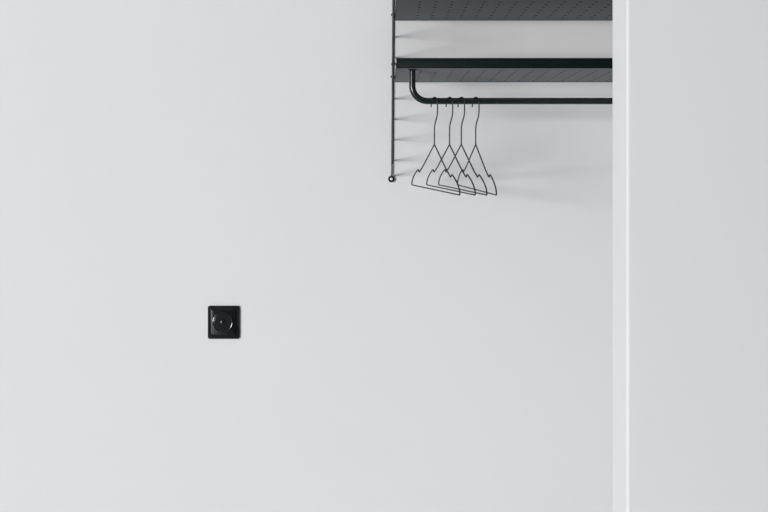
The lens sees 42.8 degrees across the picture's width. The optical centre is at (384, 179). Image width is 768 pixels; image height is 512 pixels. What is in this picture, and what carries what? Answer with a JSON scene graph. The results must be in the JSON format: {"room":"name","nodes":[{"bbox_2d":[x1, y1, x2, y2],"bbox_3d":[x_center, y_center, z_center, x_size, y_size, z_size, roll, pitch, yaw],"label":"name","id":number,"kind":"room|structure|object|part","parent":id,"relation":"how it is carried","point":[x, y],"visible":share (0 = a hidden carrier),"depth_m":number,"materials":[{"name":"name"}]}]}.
{"room":"entrance hallway","nodes":[
{"label":"entrance hallway","id":0,"kind":"room"},
{"bbox_2d":[0,0,612,511],"bbox_3d":[-1.200,0.125,2.525,5.600,2.750,0.150,0,0,0],"label":"wall","id":1,"kind":"structure","parent":0,"point":[401,346],"depth_m":2.45,"materials":[{"name":"grey paint"}]},
{"bbox_2d":[208,306,239,338],"bbox_3d":[-0.403,0.355,2.442,0.080,0.083,0.017,0,0,0],"label":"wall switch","id":2,"kind":"object","parent":1,"relation":"attached to","point":[223,321],"visible":1,"depth_m":2.44,"materials":[{"name":"black plastic"}]},
{"bbox_2d":[388,0,394,181],"bbox_3d":[0.019,-0.392,2.300,0.022,0.796,0.299,0,0,0],"label":"panel","id":3,"kind":"object","parent":1,"relation":"attached to","point":[391,178],"visible":1,"depth_m":2.15,"materials":[{"name":"black metal"}]},
{"bbox_3d":[0.020,-0.394,2.445,0.009,0.761,0.004,0,0,0],"label":"rail","id":4,"kind":"part","parent":3,"relation":"part of","materials":[{"name":"black metal"}]},
{"bbox_3d":[0.020,-0.380,2.298,0.010,0.744,0.294,0,0,0],"label":"rail","id":5,"kind":"part","parent":3,"relation":"part of","materials":[{"name":"black metal"}]},
{"bbox_2d":[391,58,612,81],"bbox_3d":[0.408,-0.255,2.294,0.789,0.023,0.301,0,0,0],"label":"wall shelf","id":6,"kind":"object","parent":3,"relation":"attached to","point":[428,69],"visible":0.61,"depth_m":2.15,"materials":[{"name":"black metal"}]},
{"bbox_2d":[408,69,612,103],"bbox_3d":[0.414,-0.206,2.170,0.726,0.077,0.017,0,0,0],"label":"rail","id":7,"kind":"object","parent":6,"relation":"attached to","point":[412,72],"visible":0.43,"depth_m":2.16,"materials":[{"name":"black metal"}]},
{"bbox_2d":[411,97,460,195],"bbox_3d":[0.108,-0.076,2.175,0.012,0.216,0.387,0,0,-13],"label":"hanger","id":8,"kind":"object","parent":7,"relation":"hanging from","point":[418,170],"visible":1,"depth_m":2.16,"materials":[{"name":"black metal"}]},
{"bbox_3d":[0.108,-0.024,2.175,0.003,0.112,0.387,0,0,-13],"label":"shoulder frame","id":9,"kind":"part","parent":8,"relation":"part of","materials":[{"name":"black metal"}]},
{"bbox_2d":[426,97,475,195],"bbox_3d":[0.142,-0.076,2.175,0.012,0.216,0.387,0,0,-12],"label":"hanger","id":10,"kind":"object","parent":7,"relation":"hanging from","point":[433,170],"visible":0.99,"depth_m":2.16,"materials":[{"name":"black metal"}]},
{"bbox_3d":[0.142,-0.024,2.175,0.003,0.112,0.387,0,0,-12],"label":"shoulder frame","id":11,"kind":"part","parent":10,"relation":"part of","materials":[{"name":"black metal"}]},
{"bbox_2d":[438,97,487,195],"bbox_3d":[0.168,-0.076,2.175,0.012,0.216,0.387,0,0,-11],"label":"hanger","id":12,"kind":"object","parent":7,"relation":"hanging from","point":[486,194],"visible":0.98,"depth_m":2.16,"materials":[{"name":"black metal"}]},
{"bbox_3d":[0.168,-0.024,2.175,0.003,0.112,0.387,0,0,-12],"label":"shoulder frame","id":13,"kind":"part","parent":12,"relation":"part of","materials":[{"name":"black metal"}]},
{"bbox_2d":[457,97,496,195],"bbox_3d":[0.200,-0.076,2.175,0.014,0.216,0.387,0,0,-8],"label":"hanger","id":14,"kind":"object","parent":7,"relation":"hanging from","point":[489,175],"visible":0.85,"depth_m":2.16,"materials":[{"name":"black metal"}]},
{"bbox_3d":[0.200,-0.024,2.175,0.003,0.112,0.387,0,0,-8],"label":"shoulder frame","id":15,"kind":"part","parent":14,"relation":"part of","materials":[{"name":"black metal"}]},
{"bbox_2d":[391,0,612,19],"bbox_3d":[0.409,-0.409,2.294,0.788,0.023,0.301,0,0,0],"label":"wall shelf","id":16,"kind":"object","parent":3,"relation":"attached to","point":[404,9],"visible":0.6,"depth_m":2.30,"materials":[{"name":"black metal"}]},
{"bbox_2d":[613,0,767,511],"bbox_3d":[1.008,0.125,1.745,1.183,2.750,0.110,0,0,0],"label":"wall","id":17,"kind":"structure","parent":0,"point":[690,77],"depth_m":1.69,"materials":[{"name":"white paint"}]}
]}

